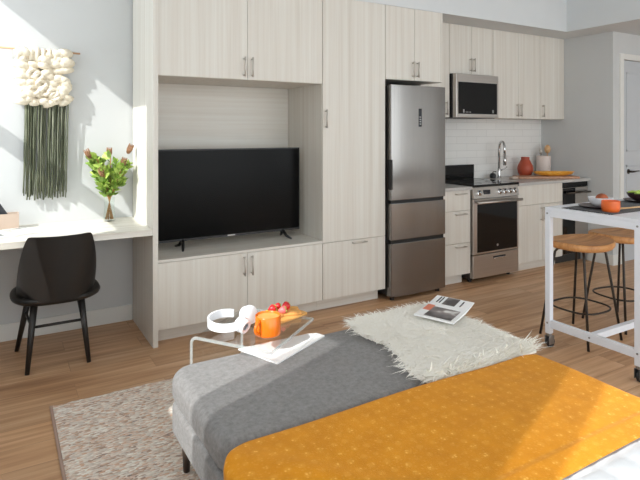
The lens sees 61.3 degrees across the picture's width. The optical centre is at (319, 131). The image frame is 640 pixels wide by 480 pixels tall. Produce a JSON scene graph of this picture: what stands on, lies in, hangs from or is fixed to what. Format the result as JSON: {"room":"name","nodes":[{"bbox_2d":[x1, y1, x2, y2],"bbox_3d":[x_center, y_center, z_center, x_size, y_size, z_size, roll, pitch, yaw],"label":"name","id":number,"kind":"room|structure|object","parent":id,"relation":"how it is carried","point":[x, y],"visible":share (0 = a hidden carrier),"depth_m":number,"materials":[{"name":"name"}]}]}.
{"room":"studio apartment","nodes":[
{"label":"studio apartment","id":0,"kind":"room"},
{"bbox_2d":[0,0,540,324],"bbox_3d":[-0.084,-0.190,4.918,6.510,3.200,0.132,0,0,-31],"label":"wall","id":1,"kind":"structure","parent":0,"point":[100,117],"depth_m":3.92,"materials":[{"name":"paint"}]},
{"bbox_2d":[0,304,131,341],"bbox_3d":[-2.081,1.353,3.664,1.555,0.115,0.014,0,0,-31],"label":"baseboard","id":2,"kind":"structure","parent":1,"relation":"attached to","point":[9,331],"depth_m":3.83,"materials":[{"name":"paint"}]},
{"bbox_2d":[0,216,152,249],"bbox_3d":[-1.920,0.655,3.395,1.554,0.040,0.636,0,0,-31],"label":"desk","id":3,"kind":"object","parent":1,"relation":"attached to","point":[120,227],"visible":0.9,"depth_m":3.52,"materials":[{"name":"white wood"}]},
{"bbox_2d":[0,212,18,229],"bbox_3d":[-2.091,0.585,3.536,0.208,0.100,0.095,0,0,-31],"label":"desk organizer","id":4,"kind":"object","parent":3,"relation":"on","point":[10,220],"visible":0.92,"depth_m":3.52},
{"bbox_2d":[0,204,7,214],"bbox_3d":[-2.088,0.549,3.534,0.141,0.165,0.008,0,0,-31],"label":"phone","id":5,"kind":"object","parent":4,"relation":"in","point":[2,210],"visible":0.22,"depth_m":3.54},
{"bbox_2d":[0,227,43,238],"bbox_3d":[-1.956,0.628,3.340,0.250,0.012,0.380,0,0,39],"label":"magazine","id":6,"kind":"object","parent":3,"relation":"on","point":[13,232],"visible":1,"depth_m":3.37,"materials":[{"name":"white paper"}]},
{"bbox_2d":[2,228,32,232],"bbox_3d":[-1.925,0.624,3.440,0.130,0.003,0.148,0,0,39],"label":"picture","id":7,"kind":"object","parent":6,"relation":"on","point":[13,230],"depth_m":3.41},
{"bbox_3d":[-1.504,0.550,3.857,0.084,0.170,0.084,0,0,-31],"label":"glass vase","id":8,"kind":"object","parent":3,"relation":"on","visible":0},
{"bbox_2d":[83,143,133,219],"bbox_3d":[-1.506,0.351,3.860,0.352,0.541,0.240,0,0,-31],"label":"flower bouquet","id":9,"kind":"object","parent":8,"relation":"in","point":[108,179],"visible":1,"depth_m":3.83,"materials":[{"name":"green plant"}]},
{"bbox_2d":[158,83,287,149],"bbox_3d":[-0.827,0.236,4.385,1.262,1.218,0.020,0,0,-31],"label":"panel","id":10,"kind":"object","parent":1,"relation":"attached to","point":[189,116],"visible":0.21,"depth_m":4.38,"materials":[{"name":"laminate"}]},
{"bbox_2d":[158,0,321,88],"bbox_3d":[-0.669,-0.718,4.119,1.263,0.688,0.638,0,0,-31],"label":"upper cabinet","id":11,"kind":"object","parent":1,"relation":"attached to","point":[276,44],"visible":0.97,"depth_m":3.87,"materials":[{"name":"laminate"}]},
{"bbox_2d":[385,5,441,85],"bbox_3d":[0.676,-0.753,4.917,0.640,0.620,0.638,0,0,-31],"label":"upper cabinet","id":12,"kind":"object","parent":1,"relation":"attached to","point":[413,37],"visible":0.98,"depth_m":4.66,"materials":[{"name":"laminate"}]},
{"bbox_2d":[416,22,448,117],"bbox_3d":[1.038,-0.603,5.305,0.375,0.920,0.338,0,0,-31],"label":"upper cabinet","id":13,"kind":"object","parent":1,"relation":"attached to","point":[445,26],"visible":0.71,"depth_m":5.26,"materials":[{"name":"laminate"}]},
{"bbox_2d":[449,24,492,75],"bbox_3d":[1.462,-0.818,5.557,0.608,0.488,0.338,0,0,-31],"label":"upper cabinet","id":14,"kind":"object","parent":1,"relation":"attached to","point":[470,48],"visible":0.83,"depth_m":5.43,"materials":[{"name":"laminate"}]},
{"bbox_2d":[445,73,497,118],"bbox_3d":[1.476,-0.355,5.539,0.597,0.434,0.382,0,0,-31],"label":"microwave","id":15,"kind":"object","parent":14,"relation":"attached to","point":[471,96],"visible":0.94,"depth_m":5.34,"materials":[{"name":"silver metal"}]},
{"bbox_2d":[493,30,539,119],"bbox_3d":[2.045,-0.603,5.902,0.743,0.920,0.338,0,0,-31],"label":"upper cabinet","id":16,"kind":"object","parent":1,"relation":"attached to","point":[516,56],"visible":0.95,"depth_m":5.79,"materials":[{"name":"laminate"}]},
{"bbox_2d":[522,36,563,119],"bbox_3d":[2.550,-0.603,6.201,0.426,0.920,0.338,0,0,-31],"label":"upper cabinet","id":17,"kind":"object","parent":1,"relation":"attached to","point":[551,49],"visible":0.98,"depth_m":6.09,"materials":[{"name":"laminate"}]},
{"bbox_3d":[-2.058,-0.558,3.669,0.008,0.011,0.027,0,0,-31],"label":"wall hook","id":18,"kind":"object","parent":1,"relation":"attached to","visible":0},
{"bbox_2d":[0,46,79,199],"bbox_3d":[-1.920,-0.059,3.718,0.499,1.058,0.108,0,0,-31],"label":"wall hanging","id":19,"kind":"object","parent":18,"relation":"hanging from","point":[48,88],"depth_m":3.72,"materials":[{"name":"beige fabric"}]},
{"bbox_2d":[0,258,639,479],"bbox_3d":[2.307,1.460,2.483,8.140,0.100,6.760,0,0,-31],"label":"floor","id":20,"kind":"structure","parent":0,"point":[122,358],"depth_m":3.52,"materials":[{"name":"brown wood"}]},
{"bbox_2d":[9,232,99,375],"bbox_3d":[-1.647,1.008,3.378,0.512,0.809,0.587,0,0,-31],"label":"desk chair","id":21,"kind":"object","parent":20,"relation":"on","point":[56,269],"visible":1,"depth_m":3.17,"materials":[{"name":"black wood"}]},
{"bbox_2d":[49,378,199,479],"bbox_3d":[0.072,1.403,2.353,2.089,0.012,2.186,0,0,-31],"label":"area rug","id":22,"kind":"object","parent":20,"relation":"on","point":[126,434],"visible":0.16,"depth_m":2.48,"materials":[{"name":"beige carpet"}]},
{"bbox_2d":[172,329,426,479],"bbox_3d":[0.159,1.193,2.362,1.468,0.406,0.693,0,0,-31],"label":"upholstered bench","id":23,"kind":"object","parent":22,"relation":"on","point":[222,404],"visible":0.39,"depth_m":2.09,"materials":[{"name":"grey fabric"}]},
{"bbox_2d":[238,333,324,363],"bbox_3d":[-0.132,0.987,2.460,0.420,0.006,0.227,0,0,-31],"label":"book","id":24,"kind":"object","parent":23,"relation":"on","point":[277,351],"visible":1,"depth_m":2.46,"materials":[{"name":"white paper"}]},
{"bbox_2d":[340,300,555,383],"bbox_3d":[0.521,0.969,2.600,0.878,0.129,0.945,0,0,-31],"label":"fur throw","id":25,"kind":"object","parent":23,"relation":"on","point":[430,350],"visible":0.9,"depth_m":2.46,"materials":[{"name":"white fur"}]},
{"bbox_2d":[414,295,473,323],"bbox_3d":[0.653,0.924,2.821,0.210,0.034,0.300,0,0,35],"label":"magazine","id":26,"kind":"object","parent":25,"relation":"on","point":[449,310],"visible":1,"depth_m":2.81,"materials":[{"name":"white paper"}]},
{"bbox_2d":[424,306,459,320],"bbox_3d":[0.625,0.927,2.761,0.145,0.009,0.140,0,0,35],"label":"picture","id":27,"kind":"object","parent":26,"relation":"on","point":[438,313],"depth_m":2.76},
{"bbox_2d":[442,298,459,306],"bbox_3d":[0.705,0.914,2.904,0.070,0.012,0.095,0,0,35],"label":"picture","id":28,"kind":"object","parent":26,"relation":"on","point":[446,302],"depth_m":2.90},
{"bbox_3d":[-0.306,1.151,2.524,0.591,0.486,0.612,0,0,-31],"label":"side table","id":29,"kind":"object","parent":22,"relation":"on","visible":0},
{"bbox_2d":[207,305,257,333],"bbox_3d":[-0.399,0.859,2.477,0.230,0.093,0.182,0,0,-8],"label":"headphones","id":30,"kind":"object","parent":29,"relation":"on","point":[242,324],"visible":0.98,"depth_m":2.44,"materials":[{"name":"white plastic"}]},
{"bbox_2d":[235,316,250,333],"bbox_3d":[-0.351,0.868,2.432,0.077,0.076,0.074,0,0,-31],"label":"ear cup","id":31,"kind":"object","parent":30,"relation":"on","point":[242,323],"depth_m":2.41,"materials":[{"name":"white plastic"}]},
{"bbox_2d":[239,305,257,323],"bbox_3d":[-0.336,0.857,2.536,0.090,0.089,0.077,0,0,-31],"label":"ear cup","id":32,"kind":"object","parent":30,"relation":"on","point":[249,311],"depth_m":2.51,"materials":[{"name":"white plastic"}]},
{"bbox_2d":[254,310,280,337],"bbox_3d":[-0.246,0.864,2.417,0.144,0.088,0.114,0,0,-31],"label":"mug","id":33,"kind":"object","parent":29,"relation":"on","point":[267,323],"visible":1,"depth_m":2.38,"materials":[{"name":"orange ceramic"}]},
{"bbox_2d":[281,310,306,323],"bbox_3d":[-0.197,0.901,2.644,0.150,0.012,0.250,0,0,42],"label":"serving board","id":34,"kind":"object","parent":29,"relation":"on","point":[284,319],"visible":0.27,"depth_m":2.62,"materials":[{"name":"brown wood"}]},
{"bbox_2d":[276,306,301,315],"bbox_3d":[-0.153,0.888,2.681,0.114,0.013,0.100,0,0,-19],"label":"toast slice","id":35,"kind":"object","parent":34,"relation":"on","point":[294,310],"visible":0.66,"depth_m":2.65,"materials":[{"name":"food"}]},
{"bbox_2d":[278,306,286,313],"bbox_3d":[-0.181,0.865,2.627,0.043,0.036,0.036,0,0,-31],"label":"strawberry","id":36,"kind":"object","parent":35,"relation":"on","point":[283,309],"visible":0.98,"depth_m":2.62,"materials":[{"name":"red plant"}]},
{"bbox_2d":[282,301,290,309],"bbox_3d":[-0.170,0.863,2.683,0.049,0.041,0.042,0,0,-31],"label":"strawberry","id":37,"kind":"object","parent":35,"relation":"on","point":[286,304],"visible":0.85,"depth_m":2.67,"materials":[{"name":"red plant"}]},
{"bbox_3d":[-0.237,0.888,2.603,0.134,0.013,0.129,0,0,-31],"label":"toast slice","id":38,"kind":"object","parent":34,"relation":"on","visible":0},
{"bbox_2d":[268,304,276,310],"bbox_3d":[-0.232,0.864,2.648,0.038,0.038,0.042,0,0,32],"label":"strawberry","id":39,"kind":"object","parent":38,"relation":"on","point":[272,307],"visible":0.94,"depth_m":2.64,"materials":[{"name":"red plant"}]},
{"bbox_3d":[0.820,1.184,1.117,1.400,0.424,1.985,0,0,-31],"label":"bed","id":40,"kind":"object","parent":22,"relation":"on","visible":0,"materials":[{"name":"white cotton fabric"}]},
{"bbox_2d":[223,354,639,479],"bbox_3d":[0.461,1.014,1.730,1.474,0.139,0.637,0,0,-31],"label":"throw blanket","id":41,"kind":"object","parent":40,"relation":"on","point":[533,416],"visible":1,"depth_m":1.71,"materials":[{"name":"orange fabric"}]},
{"bbox_2d":[561,438,639,479],"bbox_3d":[0.954,1.060,0.891,1.520,0.212,1.480,0,0,-31],"label":"quilt","id":42,"kind":"object","parent":40,"relation":"on","point":[623,463],"visible":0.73,"depth_m":1.55,"materials":[{"name":"white fabric"}]},
{"bbox_2d":[133,0,157,347],"bbox_3d":[-1.232,-0.189,3.794,0.034,3.198,0.624,0,0,-31],"label":"cabinet end panel","id":43,"kind":"object","parent":20,"relation":"on","point":[145,12],"visible":1,"depth_m":3.70,"materials":[{"name":"laminate"}]},
{"bbox_2d":[158,230,322,340],"bbox_3d":[-0.669,1.128,4.119,1.263,0.564,0.638,0,0,-31],"label":"media cabinet","id":44,"kind":"object","parent":20,"relation":"on","point":[259,270],"visible":0.82,"depth_m":3.86,"materials":[{"name":"laminate"}]},
{"bbox_2d":[158,147,298,251],"bbox_3d":[-0.667,0.485,4.095,1.157,0.720,0.191,0,0,-31],"label":"television","id":45,"kind":"object","parent":44,"relation":"on","point":[203,193],"visible":0.9,"depth_m":4.06,"materials":[{"name":"black plastic"}]},
{"bbox_2d":[288,0,384,309],"bbox_3d":[0.138,0.174,4.598,0.609,2.472,0.638,0,0,-31],"label":"pantry cabinet","id":46,"kind":"object","parent":20,"relation":"on","point":[337,125],"visible":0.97,"depth_m":4.35,"materials":[{"name":"laminate"}]},
{"bbox_2d":[378,84,444,299],"bbox_3d":[0.691,0.507,4.894,0.608,1.805,0.643,0,0,-31],"label":"refrigerator","id":47,"kind":"object","parent":20,"relation":"on","point":[414,115],"visible":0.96,"depth_m":4.59,"materials":[{"name":"metal"}]},
{"bbox_2d":[443,190,469,284],"bbox_3d":[1.102,0.973,5.169,0.347,0.874,0.638,0,0,-31],"label":"base cabinet","id":48,"kind":"object","parent":20,"relation":"on","point":[457,203],"visible":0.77,"depth_m":4.93,"materials":[{"name":"laminate"}]},
{"bbox_2d":[445,184,471,191],"bbox_3d":[1.100,0.520,5.175,0.348,0.030,0.626,0,0,-31],"label":"countertop","id":49,"kind":"structure","parent":48,"relation":"on","point":[448,187],"depth_m":4.94,"materials":[{"name":"grey stone"}]},
{"bbox_2d":[445,164,522,281],"bbox_3d":[1.542,0.879,5.397,0.632,1.062,0.690,0,0,-31],"label":"stove","id":50,"kind":"object","parent":20,"relation":"on","point":[493,203],"visible":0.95,"depth_m":5.15,"materials":[{"name":"silver glass"}]},
{"bbox_2d":[445,178,518,187],"bbox_3d":[1.527,0.503,5.423,0.632,0.023,0.631,0,0,-31],"label":"cooktop","id":51,"kind":"object","parent":50,"relation":"in","point":[473,182],"depth_m":5.27,"materials":[{"name":"black glass"}]},
{"bbox_2d":[514,183,561,271],"bbox_3d":[2.109,0.973,5.766,0.708,0.874,0.638,0,0,-31],"label":"base cabinet","id":52,"kind":"object","parent":20,"relation":"on","point":[531,210],"visible":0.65,"depth_m":5.49,"materials":[{"name":"laminate"}]},
{"bbox_2d":[481,176,590,185],"bbox_3d":[2.304,0.520,5.888,1.164,0.030,0.626,0,0,-31],"label":"countertop","id":53,"kind":"structure","parent":52,"relation":"on","point":[522,182],"depth_m":5.63,"materials":[{"name":"grey stone"}]},
{"bbox_2d":[490,171,495,178],"bbox_3d":[1.888,0.466,5.896,0.068,0.078,0.068,0,0,-31],"label":"soap dispenser","id":54,"kind":"object","parent":53,"relation":"on","point":[492,175],"visible":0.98,"depth_m":5.87,"materials":[{"name":"black plastic"}]},
{"bbox_2d":[496,140,506,177],"bbox_3d":[1.979,0.298,5.889,0.112,0.413,0.147,0,0,24],"label":"kitchen faucet","id":55,"kind":"object","parent":53,"relation":"on","point":[499,169],"visible":1,"depth_m":5.91,"materials":[{"name":"silver metal"}]},
{"bbox_2d":[517,157,532,174],"bbox_3d":[2.310,0.393,6.077,0.174,0.224,0.174,0,0,-31],"label":"terracotta vase","id":56,"kind":"object","parent":53,"relation":"on","point":[525,167],"visible":0.83,"depth_m":6.02,"materials":[{"name":"red ceramic"}]},
{"bbox_2d":[536,155,550,174],"bbox_3d":[2.608,0.391,6.300,0.158,0.228,0.158,0,0,-31],"label":"utensil crock","id":57,"kind":"object","parent":53,"relation":"on","point":[543,163],"visible":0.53,"depth_m":6.23,"materials":[{"name":"white ceramic"}]},
{"bbox_2d":[544,145,550,155],"bbox_3d":[2.647,0.316,6.284,0.063,0.338,0.090,0,0,-17],"label":"wooden spoon","id":58,"kind":"object","parent":57,"relation":"in","point":[547,148],"visible":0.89,"depth_m":6.26,"materials":[{"name":"brown wood"}]},
{"bbox_2d":[513,175,579,178],"bbox_3d":[2.466,0.492,5.902,0.680,0.024,0.200,0,0,-3],"label":"cutting board","id":59,"kind":"object","parent":53,"relation":"on","point":[518,176],"visible":0.84,"depth_m":5.81,"materials":[{"name":"brown wood"}]},
{"bbox_2d":[533,171,574,175],"bbox_3d":[2.571,0.457,5.941,0.470,0.046,0.150,0,0,-4],"label":"oval dish","id":60,"kind":"object","parent":59,"relation":"on","point":[543,173],"visible":1,"depth_m":5.89,"materials":[{"name":"yellow ceramic"}]},
{"bbox_2d":[555,181,590,263],"bbox_3d":[2.613,0.973,6.052,0.443,0.874,0.659,0,0,-31],"label":"dishwasher","id":61,"kind":"object","parent":20,"relation":"on","point":[572,192],"visible":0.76,"depth_m":5.81,"materials":[{"name":"metal"}]},
{"bbox_2d":[539,234,622,351],"bbox_3d":[1.792,1.073,3.718,0.470,0.677,0.390,0,0,-31],"label":"counter stool","id":62,"kind":"object","parent":20,"relation":"on","point":[583,243],"visible":0.93,"depth_m":3.67,"materials":[{"name":"brown wood"}]},
{"bbox_2d":[545,198,639,381],"bbox_3d":[2.235,0.950,3.635,1.409,0.920,0.615,0,0,-31],"label":"kitchen cart","id":63,"kind":"object","parent":20,"relation":"on","point":[631,220],"visible":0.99,"depth_m":3.31,"materials":[{"name":"metal"}]},
{"bbox_2d":[563,200,639,214],"bbox_3d":[2.189,0.488,3.659,1.303,0.003,0.337,0,0,-31],"label":"table runner","id":64,"kind":"object","parent":63,"relation":"on","point":[624,203],"visible":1,"depth_m":3.39,"materials":[{"name":"black fabric"}]},
{"bbox_2d":[578,203,600,208],"bbox_3d":[1.784,0.478,3.463,0.236,0.016,0.236,0,0,-31],"label":"dinner plate","id":65,"kind":"object","parent":64,"relation":"on","point":[587,205],"visible":0.49,"depth_m":3.49,"materials":[{"name":"grey ceramic"}]},
{"bbox_2d":[588,196,613,206],"bbox_3d":[1.825,0.453,3.511,0.152,0.056,0.152,0,0,-31],"label":"bowl","id":66,"kind":"object","parent":65,"relation":"on","point":[594,201],"visible":0.62,"depth_m":3.48,"materials":[{"name":"white plastic"}]},
{"bbox_2d":[595,194,607,198],"bbox_3d":[1.832,0.432,3.509,0.076,0.065,0.076,0,0,-31],"label":"bread roll","id":67,"kind":"object","parent":66,"relation":"in","point":[602,196],"visible":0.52,"depth_m":3.48,"materials":[{"name":"brown food"}]},
{"bbox_2d":[601,200,620,212],"bbox_3d":[1.773,0.452,3.294,0.106,0.068,0.106,0,0,-31],"label":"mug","id":68,"kind":"object","parent":64,"relation":"on","point":[612,206],"visible":1,"depth_m":3.25,"materials":[{"name":"ceramic"}]},
{"bbox_2d":[620,206,639,209],"bbox_3d":[1.945,0.475,3.387,0.302,0.017,0.047,0,0,-21],"label":"wooden spoon","id":69,"kind":"object","parent":64,"relation":"on","point":[634,206],"visible":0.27,"depth_m":3.38,"materials":[{"name":"brown wood"}]},
{"bbox_2d":[623,197,639,202],"bbox_3d":[2.237,0.477,3.738,0.248,0.018,0.248,0,0,-31],"label":"dinner plate","id":70,"kind":"object","parent":64,"relation":"on","point":[629,199],"visible":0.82,"depth_m":3.75,"materials":[{"name":"grey ceramic"}]},
{"bbox_2d":[626,192,639,200],"bbox_3d":[2.241,0.453,3.751,0.200,0.055,0.200,0,0,-31],"label":"salad bowl","id":71,"kind":"object","parent":70,"relation":"on","point":[636,197],"visible":0.84,"depth_m":3.72,"materials":[{"name":"black ceramic"}]},
{"bbox_2d":[628,190,639,193],"bbox_3d":[2.243,0.420,3.759,0.190,0.042,0.172,0,0,-5],"label":"salad greens","id":72,"kind":"object","parent":71,"relation":"in","point":[631,191],"visible":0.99,"depth_m":3.73,"materials":[{"name":"green plant"}]},
{"bbox_2d":[582,227,633,334],"bbox_3d":[2.230,1.073,3.995,0.470,0.677,0.390,0,0,-23],"label":"counter stool","id":73,"kind":"object","parent":20,"relation":"on","point":[622,236],"visible":0.8,"depth_m":4.02,"materials":[{"name":"metal"}]},
{"bbox_2d":[357,0,639,38],"bbox_3d":[2.995,-1.427,2.891,6.300,0.726,6.520,0,0,-31],"label":"ceiling","id":74,"kind":"structure","parent":0,"point":[560,19],"depth_m":5.37,"materials":[{"name":"paint"}]},
{"bbox_2d":[541,33,601,259],"bbox_3d":[2.888,0.173,6.169,0.120,2.474,0.770,0,0,-31],"label":"wall","id":75,"kind":"structure","parent":0,"point":[574,141],"depth_m":6.01,"materials":[{"name":"paint"}]},
{"bbox_2d":[587,253,617,265],"bbox_3d":[3.069,1.355,5.844,0.128,0.110,0.294,0,0,-31],"label":"baseboard","id":76,"kind":"structure","parent":75,"relation":"attached to","point":[600,257],"depth_m":5.78,"materials":[{"name":"paint"}]},
{"bbox_2d":[602,31,639,254],"bbox_3d":[3.816,0.173,6.202,1.750,2.474,0.120,0,0,-31],"label":"wall","id":77,"kind":"structure","parent":0,"point":[613,43],"depth_m":5.75,"materials":[{"name":"paint"}]},
{"bbox_2d":[619,53,639,263],"bbox_3d":[3.628,0.285,6.010,1.000,2.250,0.018,0,0,-31],"label":"trim","id":78,"kind":"structure","parent":77,"relation":"attached to","point":[622,56],"depth_m":5.76,"materials":[{"name":"paint"}]},
{"bbox_2d":[624,60,639,260],"bbox_3d":[3.617,0.313,6.029,0.872,2.178,0.098,0,0,-31],"label":"door","id":79,"kind":"structure","parent":77,"relation":"in","point":[631,68],"depth_m":5.92,"materials":[{"name":"paint"}]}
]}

